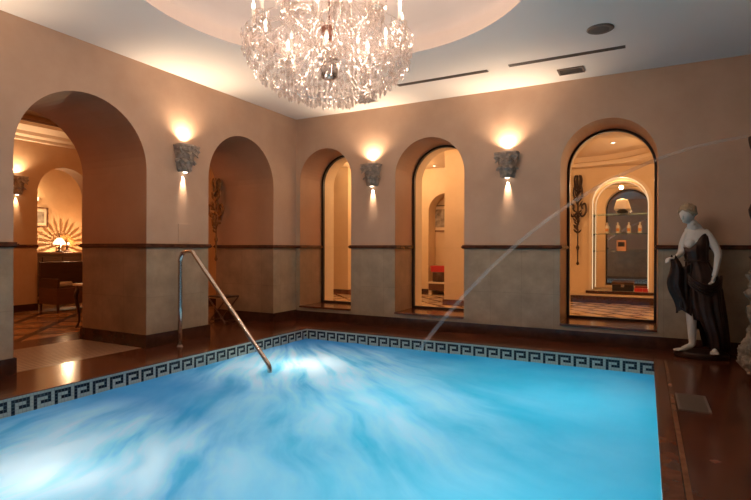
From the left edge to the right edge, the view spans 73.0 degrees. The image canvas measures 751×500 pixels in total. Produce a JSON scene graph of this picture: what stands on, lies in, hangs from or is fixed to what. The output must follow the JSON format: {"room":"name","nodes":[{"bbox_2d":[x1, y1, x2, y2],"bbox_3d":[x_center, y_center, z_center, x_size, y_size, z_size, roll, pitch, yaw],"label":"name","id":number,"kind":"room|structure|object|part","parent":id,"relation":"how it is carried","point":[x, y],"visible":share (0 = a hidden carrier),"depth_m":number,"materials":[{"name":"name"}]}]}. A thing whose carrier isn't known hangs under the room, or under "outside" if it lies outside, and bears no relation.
{"room":"indoor swimming pool","nodes":[
{"label":"indoor swimming pool","id":0,"kind":"room"},
{"bbox_2d":[25,110,47,118],"bbox_3d":[-6.899,-2.594,7.221,5.950,0.100,9.850,0,0,28],"label":"ceiling","id":1,"kind":"structure","parent":0,"point":[29,112],"depth_m":9.48,"materials":[{"name":"beige paint"}]},
{"bbox_2d":[13,114,82,304],"bbox_3d":[-7.732,-0.698,7.696,0.350,3.700,9.500,0,0,28],"label":"wall","id":2,"kind":"structure","parent":0,"point":[33,160],"depth_m":9.58,"materials":[{"name":"paint"}]},
{"bbox_2d":[13,175,28,194],"bbox_3d":[-6.551,-1.186,9.321,0.209,0.358,0.335,0,0,28],"label":"wall sconce","id":3,"kind":"object","parent":2,"relation":"attached to","point":[19,181],"visible":0.76,"depth_m":9.29,"materials":[{"name":"stone"}]},
{"bbox_2d":[17,245,37,246],"bbox_3d":[-7.566,-0.072,7.608,0.030,0.050,9.500,0,0,28],"label":"trim","id":4,"kind":"structure","parent":2,"relation":"attached to","point":[19,245],"depth_m":9.53,"materials":[{"name":"wood"}]},
{"bbox_2d":[21,118,59,127],"bbox_3d":[-7.308,-2.369,7.467,0.060,0.035,9.500,0,0,28],"label":"trim","id":5,"kind":"structure","parent":2,"relation":"attached to","point":[25,119],"depth_m":9.43,"materials":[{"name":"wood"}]},
{"bbox_2d":[14,120,75,148],"bbox_3d":[-7.432,-2.197,7.534,0.320,0.300,9.500,0,0,28],"label":"trim","id":6,"kind":"structure","parent":2,"relation":"attached to","point":[26,130],"depth_m":9.62,"materials":[{"name":"beige paint"}]},
{"bbox_2d":[37,169,81,299],"bbox_3d":[-8.020,-0.710,11.249,0.200,3.700,3.500,0,0,28],"label":"wall","id":7,"kind":"structure","parent":0,"point":[58,192],"depth_m":12.03,"materials":[{"name":"paint"}]},
{"bbox_2d":[37,207,47,227],"bbox_3d":[-7.688,-0.750,11.627,0.030,0.460,0.360,0,0,28],"label":"framed picture","id":8,"kind":"object","parent":7,"relation":"attached to","point":[42,212],"visible":0.6,"depth_m":11.68,"materials":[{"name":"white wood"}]},
{"bbox_2d":[0,10,295,359],"bbox_3d":[-3.929,-0.524,5.159,1.250,3.391,8.600,0,0,28],"label":"wall","id":9,"kind":"structure","parent":0,"point":[123,117],"depth_m":6.35,"materials":[{"name":"paint"}]},
{"bbox_2d":[0,242,295,247],"bbox_3d":[-3.935,-0.053,5.152,1.318,0.050,8.648,0,0,28],"label":"trim","id":10,"kind":"structure","parent":9,"relation":"attached to","point":[2,244],"depth_m":6.48,"materials":[{"name":"wood"}]},
{"bbox_2d":[0,298,296,376],"bbox_3d":[-6.255,1.082,6.900,7.020,0.155,9.520,0,0,28],"label":"baseboard","id":11,"kind":"structure","parent":9,"relation":"attached to","point":[8,367],"depth_m":6.52,"materials":[{"name":"stone"}]},
{"bbox_2d":[178,224,190,242],"bbox_3d":[-2.470,-0.218,6.563,0.006,0.240,0.200,0,0,28],"label":"access panel","id":12,"kind":"object","parent":9,"relation":"attached to","point":[184,230],"visible":1,"depth_m":6.56,"materials":[{"name":"paint"}]},
{"bbox_2d":[173,143,200,172],"bbox_3d":[-2.393,-1.164,6.493,0.209,0.358,0.335,0,0,28],"label":"wall sconce","id":13,"kind":"object","parent":9,"relation":"attached to","point":[185,154],"visible":1,"depth_m":6.43,"materials":[{"name":"stone"}]},
{"bbox_2d":[208,178,223,260],"bbox_3d":[-2.701,-0.515,8.600,0.367,1.401,0.180,0,0,28],"label":"torch","id":14,"kind":"object","parent":9,"relation":"attached to","point":[216,185],"visible":0.99,"depth_m":8.57},
{"bbox_3d":[-2.700,-0.752,8.597,0.183,0.929,0.178,0,0,-18],"label":"crown","id":15,"kind":"part","parent":14,"relation":"part of","materials":[{"name":"brown wood"}]},
{"bbox_2d":[208,166,215,297],"bbox_3d":[-4.624,-0.700,11.507,5.950,3.700,0.150,0,0,28],"label":"wall","id":16,"kind":"structure","parent":0,"point":[211,235],"depth_m":10.82,"materials":[{"name":"paint"}]},
{"bbox_2d":[333,167,350,289],"bbox_3d":[-0.766,-0.450,12.369,0.650,2.980,0.700,0,0,28],"label":"wall","id":17,"kind":"structure","parent":0,"point":[342,183],"depth_m":11.99,"materials":[{"name":"paint"}]},
{"bbox_2d":[333,289,350,293],"bbox_3d":[-0.771,0.985,12.373,0.700,0.110,0.750,0,0,28],"label":"baseboard","id":18,"kind":"structure","parent":17,"relation":"attached to","point":[335,291],"depth_m":11.97,"materials":[{"name":"brown wood"}]},
{"bbox_2d":[0,0,750,119],"bbox_3d":[-0.617,-2.413,3.277,8.850,0.420,8.800,0,0,28],"label":"ceiling","id":19,"kind":"structure","parent":0,"point":[212,44],"depth_m":5.51,"materials":[{"name":"paint"}]},
{"bbox_2d":[251,0,254,30],"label":"chandelier","id":20,"kind":"object","parent":19,"relation":"hanging from","point":[253,3],"depth_m":4.07,"materials":[{"name":"brown"}]},
{"bbox_2d":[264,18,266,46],"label":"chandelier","id":21,"kind":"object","parent":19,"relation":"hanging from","point":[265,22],"depth_m":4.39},
{"bbox_2d":[286,31,295,71],"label":"candle","id":22,"kind":"object","parent":19,"relation":"hanging from","point":[289,50],"depth_m":4.35,"materials":[{"name":"brown"}]},
{"bbox_2d":[316,0,318,22],"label":"candle","id":23,"kind":"object","parent":19,"relation":"hanging from","point":[317,1],"depth_m":4.52,"materials":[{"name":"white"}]},
{"bbox_3d":[-0.379,-2.134,4.182,0.020,0.640,0.020,0,0,-39],"label":"bead chain","id":24,"kind":"part","parent":23,"relation":"part of","materials":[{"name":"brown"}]},
{"bbox_2d":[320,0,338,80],"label":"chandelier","id":25,"kind":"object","parent":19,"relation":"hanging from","point":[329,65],"depth_m":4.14,"materials":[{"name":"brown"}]},
{"bbox_2d":[348,0,351,22],"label":"candle","id":26,"kind":"object","parent":19,"relation":"hanging from","point":[349,4],"depth_m":4.52,"materials":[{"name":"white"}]},
{"bbox_2d":[356,36,358,61],"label":"candle","id":27,"kind":"object","parent":19,"relation":"hanging from","point":[357,40],"depth_m":4.74,"materials":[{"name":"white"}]},
{"bbox_2d":[351,96,378,103],"bbox_3d":[-0.154,-2.208,7.496,0.320,0.012,0.260,0,0,28],"label":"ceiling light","id":28,"kind":"object","parent":19,"relation":"in","point":[364,100],"visible":1,"depth_m":7.49,"materials":[{"name":"white"}]},
{"bbox_2d":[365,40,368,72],"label":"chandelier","id":29,"kind":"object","parent":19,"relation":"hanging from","point":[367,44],"depth_m":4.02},
{"bbox_2d":[371,0,378,11],"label":"candle","id":30,"kind":"object","parent":19,"relation":"hanging from","point":[374,3],"depth_m":3.71,"materials":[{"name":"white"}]},
{"bbox_2d":[384,27,386,54],"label":"candle","id":31,"kind":"object","parent":19,"relation":"hanging from","point":[385,31],"depth_m":4.56,"materials":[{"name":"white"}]},
{"bbox_2d":[398,0,403,41],"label":"candle","id":32,"kind":"object","parent":19,"relation":"hanging from","point":[400,15],"depth_m":3.96,"materials":[{"name":"white wax"}]},
{"bbox_2d":[397,70,488,86],"bbox_3d":[0.841,-2.204,6.524,1.222,0.009,0.068,0,0,28],"label":"ceiling vent","id":33,"kind":"object","parent":19,"relation":"in","point":[482,71],"visible":1,"depth_m":6.51,"materials":[{"name":"brown"}]},
{"bbox_2d":[508,45,625,66],"bbox_3d":[2.145,-2.197,5.772,1.252,0.009,0.068,0,0,28],"label":"ceiling vent","id":34,"kind":"object","parent":19,"relation":"in","point":[623,46],"visible":1,"depth_m":5.75,"materials":[{"name":"brown metal"}]},
{"bbox_2d":[557,66,584,75],"bbox_3d":[2.399,-2.196,6.226,0.300,0.012,0.220,0,0,28],"label":"ceiling vent","id":35,"kind":"object","parent":19,"relation":"in","point":[579,69],"visible":1,"depth_m":6.21,"materials":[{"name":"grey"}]},
{"bbox_2d":[586,23,613,34],"bbox_3d":[2.234,-2.192,5.045,0.254,0.015,0.254,0,0,28],"label":"ceiling speaker","id":36,"kind":"object","parent":19,"relation":"attached to","point":[602,28],"visible":1,"depth_m":5.02,"materials":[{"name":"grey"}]},
{"bbox_2d":[591,26,608,32],"bbox_3d":[2.234,-2.191,5.045,0.212,0.013,0.212,0,0,28],"label":"speaker grille","id":37,"kind":"object","parent":36,"relation":"attached to","point":[594,29],"depth_m":5.03,"materials":[{"name":"grey metal"}]},
{"bbox_2d":[0,300,750,499],"bbox_3d":[-3.083,1.194,5.220,14.600,0.040,9.500,0,0,28],"label":"floor","id":38,"kind":"structure","parent":0,"point":[48,348],"depth_m":5.25,"materials":[{"name":"stone"}]},
{"bbox_2d":[37,252,81,296],"bbox_3d":[-7.546,0.597,11.281,0.575,1.090,1.860,0,0,28],"label":"dresser","id":39,"kind":"object","parent":38,"relation":"on","point":[41,256],"visible":0.26,"depth_m":11.40,"materials":[{"name":"brown wood"}]},
{"bbox_3d":[-7.440,0.573,10.947,0.018,0.820,0.390,0,0,28],"label":"door","id":40,"kind":"part","parent":39,"relation":"part of","materials":[{"name":"brown wood"}]},
{"bbox_3d":[-7.233,0.572,11.335,0.018,0.820,0.390,0,0,28],"label":"door","id":41,"kind":"part","parent":39,"relation":"part of","materials":[{"name":"brown wood"}]},
{"bbox_2d":[53,235,65,251],"bbox_3d":[-7.216,-0.148,11.592,0.260,0.400,0.260,0,0,28],"label":"table lamp","id":42,"kind":"object","parent":39,"relation":"on","point":[59,240],"visible":0.98,"depth_m":11.54,"materials":[{"name":"metal"}]},
{"bbox_3d":[-7.216,-0.203,11.591,0.260,0.150,0.260,0,0,28],"label":"lamp shade","id":43,"kind":"part","parent":42,"relation":"part of","materials":[{"name":"white fabric"}]},
{"bbox_2d":[56,234,75,251],"bbox_3d":[-7.247,-0.170,11.937,0.170,0.440,0.479,0,0,28],"label":"lamp","id":44,"kind":"object","parent":39,"relation":"on","point":[65,236],"visible":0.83,"depth_m":11.96,"materials":[{"name":"metal"}]},
{"bbox_3d":[-7.026,0.572,11.723,0.018,0.820,0.390,0,0,28],"label":"door","id":45,"kind":"part","parent":39,"relation":"part of","materials":[{"name":"brown wood"}]},
{"bbox_2d":[39,261,82,312],"bbox_3d":[-5.868,0.691,9.877,0.600,0.920,0.980,0,0,28],"label":"armchair","id":46,"kind":"object","parent":38,"relation":"on","point":[51,274],"visible":0.52,"depth_m":9.58,"materials":[{"name":"red wood"}]},
{"bbox_3d":[-6.060,0.622,9.452,0.540,0.180,0.050,0,0,28],"label":"armrest","id":47,"kind":"part","parent":46,"relation":"part of","materials":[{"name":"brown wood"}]},
{"bbox_3d":[-6.105,0.470,10.003,0.060,0.480,0.980,0,0,28],"label":"backrest","id":48,"kind":"part","parent":46,"relation":"part of","materials":[{"name":"brown wood"}]},
{"bbox_2d":[60,281,72,286],"bbox_3d":[-5.910,0.651,9.585,0.110,0.110,0.345,0,0,28],"label":"roll","id":49,"kind":"object","parent":46,"relation":"on","point":[66,283],"visible":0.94,"depth_m":9.61,"materials":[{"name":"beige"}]},
{"bbox_2d":[72,283,82,327],"bbox_3d":[-4.016,0.823,7.655,0.600,0.659,0.784,0,0,28],"label":"console table","id":50,"kind":"object","parent":38,"relation":"on","point":[79,286],"visible":0.22,"depth_m":7.45,"materials":[{"name":"brown wood"}]},
{"bbox_3d":[-4.389,0.853,7.466,0.064,0.598,0.100,0,0,28],"label":"leg","id":51,"kind":"part","parent":50,"relation":"part of","materials":[{"name":"brown wood"}]},
{"bbox_2d":[208,294,238,322],"bbox_3d":[-2.488,0.958,8.291,0.400,0.433,0.308,0,0,28],"label":"stool","id":52,"kind":"object","parent":38,"relation":"on","point":[214,296],"visible":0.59,"depth_m":8.21,"materials":[{"name":"brown wood"}]},
{"bbox_3d":[-2.543,0.967,8.187,0.397,0.416,0.024,0,0,28],"label":"leg","id":53,"kind":"part","parent":52,"relation":"part of","materials":[{"name":"red wood"}]},
{"bbox_3d":[-2.554,0.967,8.165,0.397,0.416,0.024,0,0,28],"label":"leg","id":54,"kind":"part","parent":52,"relation":"part of","materials":[{"name":"red wood"}]},
{"bbox_3d":[-2.487,0.754,8.290,0.400,0.025,0.300,0,0,28],"label":"seat","id":55,"kind":"part","parent":52,"relation":"part of","materials":[{"name":"brown wood"}]},
{"bbox_3d":[-2.421,0.967,8.416,0.397,0.416,0.024,0,0,28],"label":"leg","id":56,"kind":"part","parent":52,"relation":"part of","materials":[{"name":"red wood"}]},
{"bbox_2d":[177,249,271,372],"bbox_3d":[-1.758,0.882,5.816,1.452,1.788,0.076,0,0,28],"label":"pool handrail","id":57,"kind":"object","parent":38,"relation":"on","point":[183,252],"visible":0.89,"depth_m":5.90,"materials":[{"name":"silver metal"}]},
{"bbox_2d":[0,329,662,499],"bbox_3d":[-0.326,1.937,4.062,4.554,1.500,5.547,0,0,28],"label":"swimming pool","id":58,"kind":"object","parent":38,"relation":"in","point":[13,406],"visible":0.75,"depth_m":5.79,"materials":[{"name":"liquid"}]},
{"bbox_2d":[0,338,661,499],"bbox_3d":[-0.324,1.329,4.060,4.542,0.025,5.535,0,0,28],"label":"pool water","id":59,"kind":"object","parent":58,"relation":"in","point":[331,420],"visible":1,"depth_m":3.68,"materials":[{"name":"blue liquid"}]},
{"bbox_2d":[0,326,685,499],"bbox_3d":[-0.339,1.183,4.067,4.759,0.008,5.787,0,0,28],"label":"trim","id":60,"kind":"structure","parent":38,"relation":"on","point":[671,475],"depth_m":4.30,"materials":[{"name":"red stone"}]},
{"bbox_2d":[664,360,692,499],"bbox_3d":[1.801,1.192,2.985,0.028,0.008,5.650,0,0,28],"label":"trim","id":61,"kind":"structure","parent":38,"relation":"on","point":[687,485],"depth_m":3.13,"materials":[{"name":"red stone"}]},
{"bbox_2d":[675,393,711,414],"bbox_3d":[2.467,1.190,3.950,0.210,0.012,0.480,0,0,28],"label":"floor drain","id":62,"kind":"object","parent":38,"relation":"on","point":[685,402],"visible":1,"depth_m":3.92,"materials":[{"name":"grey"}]},
{"bbox_2d":[665,203,730,360],"bbox_3d":[3.607,0.333,5.694,0.645,1.723,0.448,0,0,28],"label":"statue","id":63,"kind":"object","parent":38,"relation":"on","point":[695,288],"visible":1,"depth_m":5.59,"materials":[{"name":"black stone"}]},
{"bbox_2d":[667,255,689,313],"bbox_3d":[3.420,0.384,5.698,0.295,0.660,0.175,0,0,-3],"label":"drape","id":64,"kind":"object","parent":63,"relation":"hanging from","point":[678,279],"depth_m":5.64,"materials":[{"name":"black fabric"}]},
{"bbox_2d":[736,136,750,375],"bbox_3d":[3.771,-0.017,4.636,0.770,2.430,0.761,0,0,7],"label":"fountain","id":65,"kind":"object","parent":38,"relation":"on","point":[744,349],"visible":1,"depth_m":4.75,"materials":[{"name":"stone"}]},
{"bbox_2d":[444,149,463,299],"bbox_3d":[1.789,-0.434,9.817,0.740,2.980,0.600,0,0,28],"label":"wall pier","id":66,"kind":"object","parent":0,"point":[454,166],"visible":0.29,"depth_m":9.63,"materials":[{"name":"paint"}]},
{"bbox_2d":[442,299,463,305],"bbox_3d":[1.784,1.001,9.821,0.790,0.110,0.650,0,0,28],"label":"baseboard","id":67,"kind":"object","parent":66,"relation":"attached to","point":[444,301],"visible":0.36,"depth_m":9.62,"materials":[{"name":"brown wood"}]},
{"bbox_2d":[333,293,653,319],"bbox_3d":[1.957,1.115,10.211,10.800,0.120,3.750,0,0,28],"label":"floor","id":68,"kind":"structure","parent":0,"point":[646,312],"depth_m":9.27,"materials":[{"name":"wood"}]},
{"bbox_2d":[428,281,443,294],"bbox_3d":[1.622,0.899,12.004,0.640,0.300,0.500,0,0,28],"label":"bench","id":69,"kind":"object","parent":68,"relation":"on","point":[434,287],"visible":0.44,"depth_m":11.87,"materials":[{"name":"beige paint"}]},
{"bbox_2d":[432,272,443,281],"bbox_3d":[1.505,0.630,11.953,0.351,0.237,0.269,0,0,28],"label":"basket","id":70,"kind":"object","parent":69,"relation":"on","point":[437,276],"visible":0.66,"depth_m":11.84,"materials":[{"name":"brown wicker"}]},
{"bbox_2d":[430,265,443,271],"bbox_3d":[1.506,0.441,11.952,0.360,0.140,0.260,0,0,28],"label":"storage box","id":71,"kind":"object","parent":70,"relation":"on","point":[434,268],"visible":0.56,"depth_m":11.85,"materials":[{"name":"red"}]},
{"bbox_2d":[570,295,653,305],"bbox_3d":[4.884,0.995,9.960,2.640,0.140,0.020,0,0,28],"label":"trim","id":72,"kind":"structure","parent":68,"relation":"on","point":[573,298],"depth_m":10.05,"materials":[{"name":"wood"}]},
{"bbox_2d":[341,134,653,168],"bbox_3d":[1.837,-1.804,9.959,10.800,0.240,3.200,0,0,28],"label":"ceiling","id":73,"kind":"structure","parent":0,"point":[627,151],"depth_m":9.66,"materials":[{"name":"beige paint"}]},
{"bbox_2d":[435,197,597,292],"bbox_3d":[2.809,-0.477,11.794,10.800,3.300,0.050,0,0,28],"label":"wall niche","id":74,"kind":"object","parent":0,"point":[439,236],"depth_m":12.42,"materials":[{"name":"paint"}]},
{"bbox_2d":[435,205,444,231],"bbox_3d":[1.556,-0.773,12.417,0.460,0.640,0.030,0,0,28],"label":"framed picture","id":75,"kind":"object","parent":74,"relation":"attached to","point":[440,209],"visible":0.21,"depth_m":12.41,"materials":[{"name":"beige paper"}]},
{"bbox_2d":[296,54,750,342],"bbox_3d":[1.694,-0.513,7.629,8.850,3.391,1.050,0,0,28],"label":"wall","id":76,"kind":"structure","parent":0,"point":[695,118],"depth_m":6.92,"materials":[{"name":"paint"}]},
{"bbox_2d":[299,302,350,310],"bbox_3d":[-0.692,0.957,8.666,1.004,0.028,0.688,0,0,28],"label":"window sill","id":77,"kind":"structure","parent":76,"relation":"attached to","point":[320,305],"depth_m":8.54,"materials":[{"name":"brown wood"}]},
{"bbox_2d":[321,155,350,303],"bbox_3d":[-0.521,-0.367,8.975,1.004,2.620,0.060,0,0,28],"label":"window","id":78,"kind":"structure","parent":76,"relation":"in","point":[332,162],"depth_m":9.18,"materials":[{"name":"black"}]},
{"bbox_2d":[360,163,381,186],"bbox_3d":[-0.085,-1.161,7.867,0.335,0.358,0.209,0,0,28],"label":"wall sconce","id":79,"kind":"object","parent":76,"relation":"attached to","point":[372,171],"visible":1,"depth_m":7.84,"materials":[{"name":"stone"}]},
{"bbox_2d":[394,308,463,318],"bbox_3d":[0.928,0.965,7.803,1.092,0.028,0.688,0,0,28],"label":"window sill","id":80,"kind":"structure","parent":76,"relation":"attached to","point":[411,311],"depth_m":7.72,"materials":[{"name":"brown wood"}]},
{"bbox_2d":[412,145,463,310],"bbox_3d":[1.099,-0.359,8.111,1.092,2.620,0.060,0,0,28],"label":"window","id":81,"kind":"structure","parent":76,"relation":"in","point":[426,154],"depth_m":8.33,"materials":[{"name":"black"}]},
{"bbox_2d":[494,151,518,178],"bbox_3d":[1.772,-1.152,6.878,0.335,0.358,0.209,0,0,28],"label":"wall sconce","id":82,"kind":"object","parent":76,"relation":"attached to","point":[507,161],"visible":1,"depth_m":6.85,"materials":[{"name":"stone"}]},
{"bbox_2d":[296,310,740,355],"bbox_3d":[1.889,1.112,6.915,7.420,0.145,0.030,0,0,28],"label":"baseboard","id":83,"kind":"structure","parent":76,"relation":"attached to","point":[651,342],"depth_m":6.91,"materials":[{"name":"stone"}]},
{"bbox_2d":[296,245,750,249],"bbox_3d":[2.050,-0.041,7.208,7.488,0.050,0.708,0,0,28],"label":"trim","id":84,"kind":"structure","parent":76,"relation":"attached to","point":[723,247],"depth_m":6.95,"materials":[{"name":"wood"}]},
{"bbox_2d":[560,317,656,331],"bbox_3d":[3.058,0.975,6.668,1.118,0.028,0.688,0,0,28],"label":"windowsill","id":85,"kind":"structure","parent":76,"relation":"attached to","point":[575,322],"depth_m":6.55,"materials":[{"name":"red stone"}]},
{"bbox_2d":[567,129,656,322],"bbox_3d":[3.228,-0.349,6.976,1.118,2.620,0.060,0,0,28],"label":"window","id":86,"kind":"structure","parent":76,"relation":"in","point":[642,139],"depth_m":6.93,"materials":[{"name":"black"}]},
{"bbox_2d":[422,164,653,294],"bbox_3d":[2.691,-0.477,11.574,10.800,3.300,0.450,0,0,28],"label":"wall","id":87,"kind":"structure","parent":0,"point":[433,181],"depth_m":10.53,"materials":[{"name":"paint"}]},
{"bbox_2d":[422,289,427,293],"bbox_3d":[2.488,0.983,11.418,10.600,0.140,0.020,0,0,28],"label":"baseboard","id":88,"kind":"structure","parent":87,"relation":"attached to","point":[424,291],"depth_m":12.11,"materials":[{"name":"wood"}]},
{"bbox_2d":[571,175,586,264],"bbox_3d":[4.159,-0.614,10.436,0.367,1.851,0.178,0,0,28],"label":"wall sconce","id":89,"kind":"object","parent":87,"relation":"attached to","point":[578,188],"visible":0.98,"depth_m":10.39,"materials":[{"name":"metal"}]},
{"bbox_3d":[4.160,-0.930,10.432,0.182,1.220,0.178,0,0,-17],"label":"crown","id":90,"kind":"part","parent":89,"relation":"part of","materials":[{"name":"metal"}]},
{"bbox_2d":[570,292,653,297],"bbox_3d":[4.926,0.975,10.039,2.600,0.180,0.160,0,0,28],"label":"trim","id":91,"kind":"structure","parent":87,"relation":"attached to","point":[571,293],"depth_m":10.09,"materials":[{"name":"paint"}]},
{"bbox_2d":[586,174,653,295],"bbox_3d":[4.955,-0.321,10.283,1.230,2.390,0.580,0,0,28],"label":"arched display niche","id":92,"kind":"object","parent":87,"relation":"attached to","point":[607,264],"visible":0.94,"depth_m":10.44,"materials":[{"name":"beige paint"}]},
{"bbox_2d":[605,223,608,232],"bbox_3d":[4.762,-0.452,10.441,0.072,0.222,0.074,0,0,28],"label":"bottle","id":93,"kind":"object","parent":92,"relation":"on","point":[606,226],"visible":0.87,"depth_m":10.41,"materials":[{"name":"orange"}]},
{"bbox_2d":[616,222,619,232],"bbox_3d":[4.938,-0.451,10.347,0.072,0.222,0.074,0,0,28],"label":"bottle","id":94,"kind":"object","parent":92,"relation":"on","point":[617,225],"visible":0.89,"depth_m":10.32,"materials":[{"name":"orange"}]},
{"bbox_2d":[586,290,653,295],"bbox_3d":[4.951,0.850,10.286,1.230,0.048,0.580,0,0,28],"label":"countertop","id":95,"kind":"structure","parent":92,"relation":"on","point":[587,291],"depth_m":10.04,"materials":[{"name":"wood"}]},
{"bbox_2d":[612,281,633,291],"bbox_3d":[4.989,0.733,10.240,0.400,0.185,0.245,0,0,28],"label":"chest","id":96,"kind":"object","parent":95,"relation":"on","point":[616,285],"visible":1,"depth_m":10.14,"materials":[{"name":"black wood"}]},
{"bbox_3d":[4.990,0.667,10.242,0.400,0.053,0.240,0,0,28],"label":"lid","id":97,"kind":"part","parent":96,"relation":"part of","materials":[{"name":"brown wood"}]},
{"bbox_2d":[634,288,642,291],"bbox_3d":[5.223,0.790,10.084,0.144,0.073,0.120,0,0,28],"label":"gift box","id":98,"kind":"object","parent":95,"relation":"on","point":[635,289],"visible":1,"depth_m":10.04,"materials":[{"name":"red"}]},
{"bbox_2d":[593,212,647,214],"bbox_3d":[4.989,-0.736,10.343,1.102,0.008,0.320,0,0,28],"label":"glass shelf","id":99,"kind":"object","parent":92,"relation":"attached to","point":[594,213],"depth_m":10.43,"materials":[{"name":"clear glass"}]},
{"bbox_2d":[593,233,647,233],"bbox_3d":[4.987,-0.336,10.344,1.102,0.008,0.320,0,0,28],"label":"glass shelf","id":100,"kind":"object","parent":92,"relation":"attached to","point":[593,233],"depth_m":10.20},
{"bbox_2d":[617,240,625,250],"bbox_3d":[4.954,-0.090,10.230,0.170,0.220,0.010,0,0,28],"label":"price card","id":101,"kind":"object","parent":92,"relation":"on","point":[621,244],"visible":1,"depth_m":10.23,"materials":[{"name":"brown paper"}]},
{"bbox_2d":[618,242,624,246],"bbox_3d":[4.952,-0.115,10.227,0.120,0.090,0.002,0,0,28],"label":"picture","id":102,"kind":"object","parent":101,"relation":"attached to","point":[620,244],"depth_m":10.22,"materials":[{"name":"black wood"}]},
{"bbox_2d":[614,199,630,212],"bbox_3d":[5.011,-0.892,10.309,0.310,0.305,0.310,0,0,28],"label":"lampshade","id":103,"kind":"object","parent":92,"relation":"on","point":[621,205],"visible":0.92,"depth_m":10.22,"materials":[{"name":"beige fabric"}]},
{"bbox_2d":[627,222,630,232],"bbox_3d":[5.115,-0.450,10.253,0.072,0.222,0.074,0,0,28],"label":"bottle","id":104,"kind":"object","parent":92,"relation":"on","point":[628,225],"visible":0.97,"depth_m":10.23,"materials":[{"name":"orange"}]},
{"bbox_2d":[638,222,641,232],"bbox_3d":[5.291,-0.449,10.159,0.072,0.222,0.074,0,0,28],"label":"bottle","id":105,"kind":"object","parent":92,"relation":"on","point":[639,225],"visible":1,"depth_m":10.13,"materials":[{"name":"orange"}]}
]}

